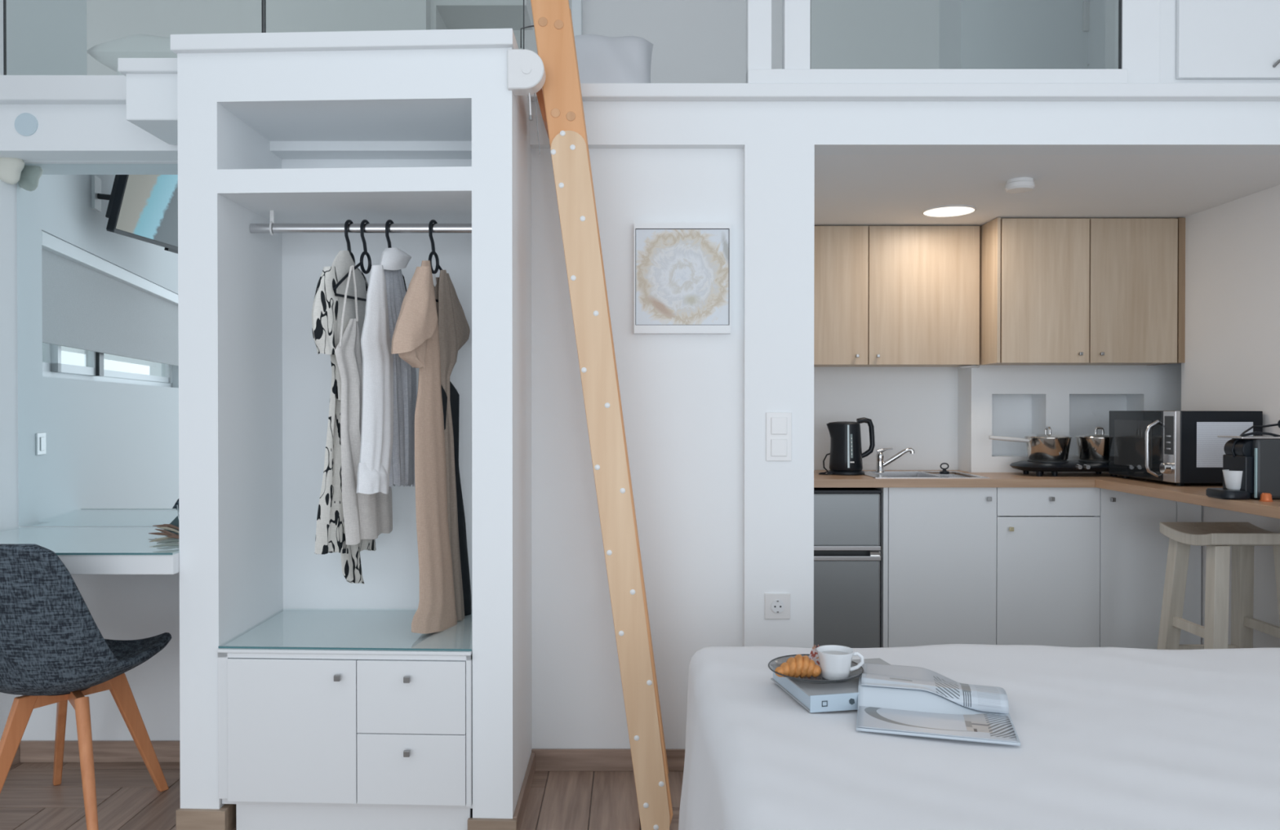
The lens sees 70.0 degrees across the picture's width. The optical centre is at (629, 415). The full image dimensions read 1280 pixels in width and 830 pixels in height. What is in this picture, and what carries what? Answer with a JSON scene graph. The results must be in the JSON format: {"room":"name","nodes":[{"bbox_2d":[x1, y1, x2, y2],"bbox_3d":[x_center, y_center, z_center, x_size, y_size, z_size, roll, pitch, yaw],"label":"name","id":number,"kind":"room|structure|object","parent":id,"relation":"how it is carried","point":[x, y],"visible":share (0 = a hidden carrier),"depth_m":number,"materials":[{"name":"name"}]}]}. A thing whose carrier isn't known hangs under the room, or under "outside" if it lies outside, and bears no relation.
{"room":"studio apartment","nodes":[
{"label":"studio apartment","id":0,"kind":"room"},
{"bbox_2d":[0,0,87,740],"bbox_3d":[-2.461,-0.554,1.867,0.160,3.500,3.200,0,0,13],"label":"wall","id":1,"kind":"structure","parent":0,"point":[44,37],"depth_m":3.11,"materials":[{"name":"white paint"}]},
{"bbox_2d":[11,745,19,766],"bbox_3d":[-2.424,1.161,1.659,0.013,0.072,3.005,0,0,13],"label":"baseboard","id":2,"kind":"structure","parent":1,"relation":"attached to","point":[16,759],"depth_m":3.10,"materials":[{"name":"brown wood"}]},
{"bbox_2d":[0,75,125,104],"bbox_3d":[-1.985,-1.046,3.127,1.530,0.081,0.430,0,0,0],"label":"trim","id":3,"kind":"structure","parent":1,"relation":"attached to","point":[14,89],"depth_m":2.91,"materials":[{"name":"white"}]},
{"bbox_2d":[3,0,263,75],"bbox_3d":[-1.627,-1.574,2.992,0.848,0.977,0.010,0,0,0],"label":"glass railing","id":4,"kind":"object","parent":3,"relation":"on","point":[4,1],"visible":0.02,"depth_m":2.99,"materials":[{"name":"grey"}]},
{"bbox_2d":[18,526,179,741],"bbox_3d":[-1.474,0.143,3.181,2.251,2.085,0.120,0,0,0],"label":"wall","id":5,"kind":"structure","parent":0,"point":[122,606],"depth_m":3.13,"materials":[{"name":"white paint"}]},
{"bbox_2d":[0,157,25,184],"bbox_3d":[-2.084,-0.830,3.059,0.110,0.117,0.055,0,0,0],"label":"wall lamp","id":6,"kind":"object","parent":5,"relation":"attached to","point":[11,169],"visible":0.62,"depth_m":3.04,"materials":[{"name":"white"}]},
{"bbox_2d":[14,112,38,136],"bbox_3d":[-1.951,-0.939,2.951,0.074,0.074,0.004,0,0,0],"label":"disc","id":7,"kind":"object","parent":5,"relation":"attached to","point":[26,124],"visible":1,"depth_m":2.95,"materials":[{"name":"blue"}]},
{"bbox_2d":[0,527,179,574],"bbox_3d":[-1.755,0.414,2.837,0.952,0.062,0.570,0,0,0],"label":"desk","id":8,"kind":"object","parent":5,"relation":"attached to","point":[82,550],"visible":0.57,"depth_m":2.70,"materials":[{"name":"white paint"}]},
{"bbox_2d":[148,524,179,546],"bbox_3d":[-1.417,0.367,2.811,0.119,0.028,0.406,0,0,-27],"label":"twigs","id":9,"kind":"object","parent":8,"relation":"on","point":[166,526],"visible":0.72,"depth_m":2.82,"materials":[{"name":"brown plant"}]},
{"bbox_2d":[165,505,178,532],"bbox_3d":[-1.478,0.337,3.007,0.095,0.090,0.092,0,0,0],"label":"ornament","id":10,"kind":"object","parent":8,"relation":"on","point":[175,522],"visible":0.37,"depth_m":2.98,"materials":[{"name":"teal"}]},
{"bbox_2d":[17,164,178,526],"bbox_3d":[-1.663,-0.241,3.114,0.845,1.239,0.008,0,0,0],"label":"wall mirror","id":11,"kind":"object","parent":5,"relation":"attached to","point":[97,244],"visible":0.5,"depth_m":3.11,"materials":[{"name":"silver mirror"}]},
{"bbox_2d":[19,740,180,762],"bbox_3d":[-1.645,1.150,3.122,0.891,0.072,0.013,0,0,0],"label":"baseboard","id":12,"kind":"structure","parent":5,"relation":"attached to","point":[30,751],"depth_m":3.12,"materials":[{"name":"brown wood"}]},
{"bbox_2d":[23,161,177,164],"bbox_3d":[-1.639,-0.883,3.096,0.877,0.058,0.035,0,0,0],"label":"trim","id":13,"kind":"structure","parent":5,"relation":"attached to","point":[25,162],"depth_m":3.09,"materials":[{"name":"white"}]},
{"bbox_2d":[0,762,683,829],"bbox_3d":[-0.300,1.263,0.960,6.200,0.120,7.900,0,0,0],"label":"floor","id":14,"kind":"structure","parent":0,"point":[128,798],"depth_m":2.82,"materials":[{"name":"brown wood"}]},
{"bbox_2d":[0,543,171,829],"bbox_3d":[-1.653,0.763,2.648,0.545,0.863,0.603,0,0,0],"label":"shell chair","id":15,"kind":"object","parent":14,"relation":"on","point":[53,650],"visible":1,"depth_m":2.44,"materials":[{"name":"grey fabric"}]},
{"bbox_2d":[217,610,472,829],"bbox_3d":[-0.803,0.923,2.794,0.719,0.531,0.538,0,0,0],"label":"base cabinet","id":16,"kind":"object","parent":14,"relation":"on","point":[308,740],"visible":0.98,"depth_m":2.56,"materials":[{"name":"white paint"}]},
{"bbox_2d":[169,28,534,829],"bbox_3d":[-0.801,0.061,2.811,0.971,2.256,0.580,0,0,0],"label":"wardrobe","id":17,"kind":"object","parent":14,"relation":"on","point":[255,384],"depth_m":2.59,"materials":[{"name":"white paint"}]},
{"bbox_2d":[125,74,177,144],"bbox_3d":[-1.379,-0.943,2.820,0.218,0.143,0.255,0,0,0],"label":"trim","id":18,"kind":"structure","parent":17,"relation":"attached to","point":[151,100],"depth_m":2.69,"materials":[{"name":"white paint"}]},
{"bbox_2d":[117,57,177,75],"bbox_3d":[-1.385,-1.027,2.807,0.230,0.041,0.270,0,0,0],"label":"trim","id":19,"kind":"structure","parent":18,"relation":"on","point":[125,65],"depth_m":2.67,"materials":[{"name":"white"}]},
{"bbox_2d":[217,166,471,223],"bbox_3d":[-0.803,-0.661,2.800,0.723,0.067,0.510,0,0,0],"label":"shelf","id":20,"kind":"object","parent":17,"relation":"attached to","point":[442,194],"depth_m":2.59,"materials":[{"name":"white paint"}]},
{"bbox_2d":[333,219,371,302],"bbox_3d":[-0.811,-0.474,2.802,0.010,0.251,0.308,0,0,19],"label":"clothes hanger","id":21,"kind":"object","parent":17,"relation":"hanging from","point":[362,225],"visible":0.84,"depth_m":2.78,"materials":[{"name":"black plastic"}]},
{"bbox_2d":[334,265,392,545],"bbox_3d":[-0.807,-0.030,2.788,0.052,0.831,0.290,0,0,22],"label":"dress","id":22,"kind":"object","parent":21,"relation":"hanging from","point":[366,516],"visible":0.8,"depth_m":2.72,"materials":[{"name":"beige fabric"}]},
{"bbox_2d":[344,219,368,290],"bbox_3d":[-0.860,-0.474,2.802,0.010,0.251,0.248,0,0,16],"label":"clothes hanger","id":23,"kind":"object","parent":17,"relation":"hanging from","point":[348,246],"visible":0.39,"depth_m":2.79,"materials":[{"name":"black plastic"}]},
{"bbox_2d":[311,250,376,584],"bbox_3d":[-0.867,0.018,2.789,0.072,1.031,0.356,0,0,14],"label":"floral dress","id":24,"kind":"object","parent":23,"relation":"hanging from","point":[327,308],"visible":0.56,"depth_m":2.72,"materials":[{"name":"fabric"}]},
{"bbox_2d":[385,219,407,291],"bbox_3d":[-0.735,-0.474,2.802,0.010,0.251,0.208,0,0,18],"label":"clothes hanger","id":25,"kind":"object","parent":17,"relation":"hanging from","point":[388,221],"visible":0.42,"depth_m":2.79,"materials":[{"name":"black plastic"}]},
{"bbox_2d":[355,248,417,494],"bbox_3d":[-0.725,-0.139,2.766,0.073,0.744,0.352,0,0,16],"label":"shirt","id":26,"kind":"object","parent":25,"relation":"hanging from","point":[389,393],"visible":0.96,"depth_m":2.69,"materials":[{"name":"fabric"}]},
{"bbox_2d":[428,219,442,302],"bbox_3d":[-0.602,-0.474,2.802,0.010,0.251,0.228,0,0,21],"label":"clothes hanger","id":27,"kind":"object","parent":17,"relation":"hanging from","point":[430,233],"visible":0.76,"depth_m":2.79,"materials":[{"name":"black plastic"}]},
{"bbox_2d":[391,260,471,633],"bbox_3d":[-0.589,0.117,2.768,0.078,1.156,0.509,0,0,11],"label":"dress","id":28,"kind":"object","parent":27,"relation":"hanging from","point":[428,335],"visible":0.99,"depth_m":2.75,"materials":[{"name":"fabric"}]},
{"bbox_2d":[506,48,546,155],"bbox_3d":[-0.289,-0.873,2.552,0.102,0.278,0.063,0,0,0],"label":"housing","id":29,"kind":"object","parent":17,"relation":"attached to","point":[526,72],"visible":0.98,"depth_m":2.52,"materials":[{"name":"white plastic"}]},
{"bbox_2d":[520,0,673,829],"bbox_3d":[-0.097,-0.052,2.771,0.442,2.479,0.349,0,0,0],"label":"ladder","id":30,"kind":"object","parent":14,"relation":"on","point":[560,101],"visible":1,"depth_m":2.60,"materials":[{"name":"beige wood"}]},
{"bbox_2d":[813,487,881,648],"bbox_3d":[0.859,0.752,4.243,0.484,0.851,0.525,0,0,0],"label":"fridge","id":31,"kind":"object","parent":14,"relation":"on","point":[847,548],"visible":0.37,"depth_m":3.99,"materials":[{"name":"grey metal"}]},
{"bbox_2d":[873,487,996,647],"bbox_3d":[1.357,0.747,4.172,0.497,0.863,0.387,0,0,0],"label":"base cabinet","id":32,"kind":"object","parent":14,"relation":"on","point":[938,562],"visible":0.58,"depth_m":4.00,"materials":[{"name":"white laminate"}]},
{"bbox_2d":[678,644,1279,829],"bbox_3d":[1.128,0.895,1.357,2.044,0.609,2.101,0,0,0],"label":"bed","id":33,"kind":"object","parent":14,"relation":"on","point":[1110,738],"visible":0.82,"depth_m":1.65,"materials":[{"name":"white fabric"}]},
{"bbox_2d":[770,657,891,712],"bbox_3d":[0.465,0.574,1.952,0.262,0.034,0.230,0,0,-11],"label":"book","id":34,"kind":"object","parent":33,"relation":"on","point":[839,695],"visible":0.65,"depth_m":1.86,"materials":[{"name":"grey paper"}]},
{"bbox_2d":[768,653,863,681],"bbox_3d":[0.395,0.547,1.947,0.200,0.021,0.200,0,0,0],"label":"plate","id":35,"kind":"object","parent":34,"relation":"on","point":[800,654],"visible":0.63,"depth_m":1.88,"materials":[{"name":"grey glass"}]},
{"bbox_2d":[774,653,821,677],"bbox_3d":[0.352,0.528,1.922,0.098,0.048,0.050,0,0,0],"label":"croissant","id":36,"kind":"object","parent":35,"relation":"on","point":[799,665],"visible":0.95,"depth_m":1.91,"materials":[{"name":"orange food"}]},
{"bbox_2d":[808,644,820,666],"bbox_3d":[0.411,0.526,1.990,0.063,0.056,0.032,0,0,0],"label":"napkin","id":37,"kind":"object","parent":35,"relation":"on","point":[813,655],"visible":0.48,"depth_m":1.99,"materials":[{"name":"paper"}]},
{"bbox_2d":[816,644,864,679],"bbox_3d":[0.436,0.524,1.926,0.087,0.058,0.079,0,1,-35],"label":"coffee cup","id":38,"kind":"object","parent":35,"relation":"on","point":[835,661],"visible":0.98,"depth_m":1.90,"materials":[{"name":"white ceramic"}]},
{"bbox_2d":[856,662,1020,746],"bbox_3d":[0.601,0.564,1.816,0.286,0.052,0.305,0,0,16],"label":"magazine","id":39,"kind":"object","parent":33,"relation":"on","point":[895,700],"visible":1,"depth_m":1.79,"materials":[{"name":"white paper"}]},
{"bbox_2d":[813,470,1279,519],"bbox_3d":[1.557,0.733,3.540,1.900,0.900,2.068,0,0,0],"label":"countertop","id":40,"kind":"structure","parent":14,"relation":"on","point":[1188,493],"depth_m":3.97,"materials":[{"name":"brown wood"}]},
{"bbox_2d":[818,417,875,475],"bbox_3d":[1.007,0.144,4.261,0.189,0.266,0.213,0,1,44],"label":"kettle","id":41,"kind":"object","parent":40,"relation":"on","point":[846,454],"visible":1,"depth_m":4.22,"materials":[{"name":"black plastic"}]},
{"bbox_2d":[875,447,915,472],"bbox_3d":[1.266,0.215,4.362,0.188,0.118,0.044,0,0,0],"label":"tap","id":42,"kind":"object","parent":40,"relation":"on","point":[880,464],"visible":1,"depth_m":4.35,"materials":[{"name":"silver metal"}]},
{"bbox_2d":[862,471,990,478],"bbox_3d":[1.333,0.336,4.233,0.504,0.123,0.416,0,0,0],"label":"sink","id":43,"kind":"object","parent":40,"relation":"in","point":[886,474],"visible":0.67,"depth_m":4.32,"materials":[{"name":"silver metal"}]},
{"bbox_2d":[873,472,939,477],"bbox_3d":[1.270,0.338,4.233,0.240,0.120,0.364,0,0,0],"label":"basin","id":44,"kind":"object","parent":43,"relation":"in","point":[882,474],"depth_m":4.41,"materials":[{"name":"silver metal"}]},
{"bbox_2d":[939,462,949,474],"bbox_3d":[1.464,0.248,4.252,0.046,0.052,0.046,0,0,0],"label":"plug","id":45,"kind":"object","parent":43,"relation":"on","point":[944,471],"visible":1,"depth_m":4.25,"materials":[{"name":"silver plastic"}]},
{"bbox_2d":[1009,459,1117,475],"bbox_3d":[2.051,0.243,4.226,0.552,0.070,0.272,0,0,0],"label":"hot plate","id":46,"kind":"object","parent":40,"relation":"on","point":[1039,467],"visible":0.64,"depth_m":4.14,"materials":[{"name":"black metal"}]},
{"bbox_2d":[988,426,1071,460],"bbox_3d":[1.844,0.130,4.231,0.386,0.153,0.202,0,0,0],"label":"saucepan","id":47,"kind":"object","parent":46,"relation":"on","point":[1042,446],"visible":1,"depth_m":4.16,"materials":[{"name":"silver metal"}]},
{"bbox_2d":[1075,426,1109,460],"bbox_3d":[2.174,0.131,4.140,0.202,0.153,0.385,0,0,0],"label":"saucepan","id":48,"kind":"object","parent":46,"relation":"on","point":[1092,446],"visible":0.72,"depth_m":4.17,"materials":[{"name":"silver metal"}]},
{"bbox_2d":[1108,410,1262,485],"bbox_3d":[2.296,0.131,3.850,0.398,0.298,0.501,0,0,0],"label":"microwave","id":49,"kind":"object","parent":40,"relation":"on","point":[1180,447],"visible":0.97,"depth_m":3.62,"materials":[{"name":"black plastic"}]},
{"bbox_2d":[1205,431,1279,499],"bbox_3d":[2.188,0.171,3.139,0.357,0.229,0.144,0,0,0],"label":"coffee machine","id":50,"kind":"object","parent":40,"relation":"on","point":[1258,457],"visible":0.97,"depth_m":3.08,"materials":[{"name":"grey plastic"}]},
{"bbox_2d":[1205,488,1250,499],"bbox_3d":[2.058,0.271,3.142,0.097,0.030,0.130,0,0,0],"label":"drip tray","id":51,"kind":"object","parent":50,"relation":"on","point":[1219,493],"depth_m":3.09,"materials":[{"name":"black plastic"}]},
{"bbox_2d":[1222,469,1242,489],"bbox_3d":[2.074,0.223,3.132,0.074,0.066,0.074,0,0,0],"label":"espresso cup","id":52,"kind":"object","parent":50,"relation":"on","point":[1233,479],"visible":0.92,"depth_m":3.11,"materials":[{"name":"white ceramic"}]},
{"bbox_2d":[1259,493,1273,502],"bbox_3d":[2.116,0.273,3.037,0.039,0.028,0.039,0,0,0],"label":"capsule","id":53,"kind":"object","parent":40,"relation":"on","point":[1265,497],"visible":1,"depth_m":3.02,"materials":[{"name":"orange metal"}]},
{"bbox_2d":[995,487,1100,647],"bbox_3d":[1.833,0.747,4.172,0.451,0.863,0.387,0,0,0],"label":"base cabinet","id":54,"kind":"object","parent":14,"relation":"on","point":[1048,539],"visible":0.74,"depth_m":4.00,"materials":[{"name":"white laminate"}]},
{"bbox_2d":[1097,488,1201,649],"bbox_3d":[2.283,0.747,4.172,0.443,0.863,0.387,0,0,0],"label":"base cabinet","id":55,"kind":"object","parent":14,"relation":"on","point":[1133,550],"visible":0.48,"depth_m":4.00,"materials":[{"name":"white laminate"}]},
{"bbox_2d":[1156,522,1279,649],"bbox_3d":[2.275,0.805,3.471,0.374,0.757,0.384,0,0,0],"label":"bar stool","id":56,"kind":"object","parent":14,"relation":"on","point":[1218,538],"visible":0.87,"depth_m":3.56,"materials":[{"name":"brown wood"}]},
{"bbox_2d":[86,0,958,470],"bbox_3d":[-0.300,-0.577,4.781,6.200,3.500,0.430,0,0,0],"label":"wall","id":57,"kind":"structure","parent":0,"point":[693,41],"depth_m":4.58,"materials":[{"name":"white paint"}]},
{"bbox_2d":[241,0,430,33],"bbox_3d":[-1.453,-1.695,4.537,0.903,1.260,0.100,0,0,0],"label":"trim","id":58,"kind":"structure","parent":57,"relation":"attached to","point":[282,15],"depth_m":4.49,"materials":[{"name":"white paint"}]},
{"bbox_2d":[571,0,582,35],"bbox_3d":[-0.260,-1.695,4.512,0.046,1.260,0.150,0,0,0],"label":"trim","id":59,"kind":"structure","parent":57,"relation":"attached to","point":[576,5],"depth_m":4.44,"materials":[{"name":"white paint"}]},
{"bbox_2d":[531,148,742,748],"bbox_3d":[0.014,0.144,3.106,0.726,2.085,0.120,0,0,0],"label":"wall","id":60,"kind":"structure","parent":0,"point":[682,394],"depth_m":3.05,"materials":[{"name":"white paint"}]},
{"bbox_2d":[0,104,471,161],"bbox_3d":[-1.474,-0.940,3.093,2.251,0.168,0.280,0,0,0],"label":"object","id":61,"kind":"structure","parent":60,"relation":"attached to","point":[64,132],"depth_m":2.95,"materials":[{"name":"white paint"}]},
{"bbox_2d":[531,748,684,771],"bbox_3d":[0.024,1.151,3.047,0.706,0.072,0.013,0,0,0],"label":"baseboard","id":62,"kind":"structure","parent":60,"relation":"attached to","point":[545,759],"depth_m":3.04,"materials":[{"name":"brown wood"}]},
{"bbox_2d":[634,222,730,333],"bbox_3d":[0.173,-0.452,3.025,0.319,0.364,0.034,0,0,0],"label":"painting","id":63,"kind":"object","parent":60,"relation":"attached to","point":[682,270],"visible":1,"depth_m":3.01,"materials":[{"name":"white paper"}]},
{"bbox_2d":[529,101,1279,155],"bbox_3d":[1.085,-0.970,3.053,2.869,0.167,0.120,0,0,0],"label":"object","id":64,"kind":"structure","parent":60,"relation":"attached to","point":[833,127],"depth_m":2.99,"materials":[{"name":"white paint"}]},
{"bbox_2d":[742,144,814,648],"bbox_3d":[0.490,0.144,3.851,0.228,2.073,1.700,0,0,0],"label":"wall pier","id":65,"kind":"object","parent":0,"point":[779,180],"visible":0.43,"depth_m":3.00,"materials":[{"name":"white paint"}]},
{"bbox_2d":[764,593,790,618],"bbox_3d":[0.485,0.628,3.000,0.084,0.084,0.010,0,0,0],"label":"power socket","id":66,"kind":"object","parent":65,"relation":"attached to","point":[777,606],"visible":1,"depth_m":3.00,"materials":[{"name":"white plastic"}]},
{"bbox_2d":[765,412,791,461],"bbox_3d":[0.488,0.071,2.996,0.084,0.160,0.010,0,0,0],"label":"light switch","id":67,"kind":"object","parent":65,"relation":"attached to","point":[778,424],"visible":1,"depth_m":2.99,"materials":[{"name":"white plastic"}]},
{"bbox_2d":[939,0,1088,69],"bbox_3d":[2.554,-1.694,4.437,2.000,1.260,0.300,0,0,0],"label":"wall","id":68,"kind":"structure","parent":0,"point":[975,34],"depth_m":4.29,"materials":[{"name":"white paint"}]},
{"bbox_2d":[1083,0,1089,66],"bbox_3d":[2.169,-1.787,4.279,0.090,0.304,0.015,0,0,0],"label":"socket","id":69,"kind":"object","parent":68,"relation":"attached to","point":[1086,3],"visible":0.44,"depth_m":4.27,"materials":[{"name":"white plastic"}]},
{"bbox_2d":[813,155,1279,226],"bbox_3d":[1.702,-0.957,4.003,2.196,0.127,1.780,0,0,0],"label":"ceiling","id":70,"kind":"structure","parent":0,"point":[851,190],"depth_m":3.53,"materials":[{"name":"white paint"}]},
{"bbox_2d":[921,204,976,217],"bbox_3d":[1.394,-0.891,3.993,0.226,0.006,0.226,0,0,0],"label":"recessed light","id":71,"kind":"object","parent":70,"relation":"in","point":[949,211],"visible":1,"depth_m":3.97,"materials":[{"name":"white plastic"}]},
{"bbox_2d":[1004,177,1035,193],"bbox_3d":[1.478,-0.870,3.463,0.106,0.040,0.106,0,0,0],"label":"smoke detector","id":72,"kind":"object","parent":70,"relation":"attached to","point":[1021,184],"visible":1,"depth_m":3.43,"materials":[{"name":"white plastic"}]},
{"bbox_2d":[957,363,1181,472],"bbox_3d":[2.180,0.133,4.541,1.079,2.085,0.300,0,0,0],"label":"wall","id":73,"kind":"structure","parent":0,"point":[1011,401],"depth_m":4.39,"materials":[{"name":"white paint"}]},
{"bbox_2d":[813,226,979,366],"bbox_3d":[1.128,-0.566,4.419,1.040,0.657,0.290,0,0,0],"label":"upper cabinet","id":74,"kind":"object","parent":73,"relation":"attached to","point":[884,295],"visible":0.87,"depth_m":4.30,"materials":[{"name":"brown wood"}]},
{"bbox_2d":[959,365,979,368],"bbox_3d":[1.642,-0.231,4.418,0.090,0.011,0.080,0,0,0],"label":"light","id":75,"kind":"object","parent":74,"relation":"attached to","point":[960,366],"visible":0.91,"depth_m":4.38,"materials":[{"name":"white plastic"}]},
{"bbox_2d":[975,217,1185,365],"bbox_3d":[2.089,-0.565,4.244,0.859,0.657,0.280,0,0,0],"label":"upper cabinet","id":76,"kind":"object","parent":73,"relation":"attached to","point":[1053,291],"visible":0.99,"depth_m":4.13,"materials":[{"name":"brown wood"}]},
{"bbox_2d":[1088,0,1105,69],"bbox_3d":[2.199,-1.689,3.787,0.100,1.260,1.000,0,0,0],"label":"wall","id":77,"kind":"structure","parent":0,"point":[1096,33],"depth_m":4.21,"materials":[{"name":"white paint"}]},
{"bbox_2d":[528,83,1279,101],"bbox_3d":[1.040,-1.051,3.144,2.939,0.045,0.395,0,0,0],"label":"trim","id":78,"kind":"structure","parent":77,"relation":"attached to","point":[589,91],"depth_m":2.95,"materials":[{"name":"white wood"}]},
{"bbox_2d":[263,0,524,48],"bbox_3d":[-0.772,-1.574,2.992,0.852,0.977,0.010,0,0,0],"label":"glass railing","id":79,"kind":"object","parent":78,"relation":"on","point":[264,1],"visible":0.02,"depth_m":2.99,"materials":[{"name":"clear glass"}]},
{"bbox_2d":[573,34,653,83],"bbox_3d":[-0.127,-1.228,3.341,0.430,0.351,0.294,0,0,0],"label":"pillow","id":80,"kind":"object","parent":78,"relation":"on","point":[600,59],"visible":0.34,"depth_m":3.26,"materials":[{"name":"white fabric"}]},
{"bbox_2d":[746,0,1159,83],"bbox_3d":[1.054,-1.593,2.985,1.344,1.040,0.066,0,0,0],"label":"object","id":81,"kind":"object","parent":78,"relation":"on","point":[1137,22],"visible":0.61,"depth_m":2.96,"materials":[{"name":"white wood"}]},
{"bbox_2d":[1104,0,1279,83],"bbox_3d":[2.116,-1.594,3.122,0.781,1.040,0.393,0,0,0],"label":"upper cabinet","id":82,"kind":"object","parent":77,"relation":"attached to","point":[1202,41],"visible":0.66,"depth_m":2.96,"materials":[{"name":"white paint"}]},
{"bbox_2d":[1181,184,1279,648],"bbox_3d":[2.660,-0.561,2.776,0.300,3.500,2.760,0,0,0],"label":"wall","id":83,"kind":"structure","parent":0,"point":[1232,362],"depth_m":3.75,"materials":[{"name":"white paint"}]},
{"bbox_2d":[1240,420,1279,435],"bbox_3d":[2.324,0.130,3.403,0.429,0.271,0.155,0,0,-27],"label":"plug","id":84,"kind":"object","parent":83,"relation":"attached to","point":[1278,422],"visible":0.49,"depth_m":3.49,"materials":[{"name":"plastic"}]},
{"bbox_3d":[-0.050,-1.042,4.202,5.700,0.040,2.180,0,0,0],"label":"floor","id":85,"kind":"structure","parent":0,"visible":0},
{"bbox_3d":[-1.240,-1.193,3.921,1.380,0.264,1.020,0,0,0],"label":"mattress","id":86,"kind":"object","parent":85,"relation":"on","visible":0},
{"bbox_2d":[86,34,177,71],"bbox_3d":[-1.788,-1.404,3.639,0.540,0.196,0.376,0,0,0],"label":"pillow","id":87,"kind":"object","parent":86,"relation":"on","point":[137,46],"visible":0.19,"depth_m":3.47,"materials":[{"name":"white fabric"}]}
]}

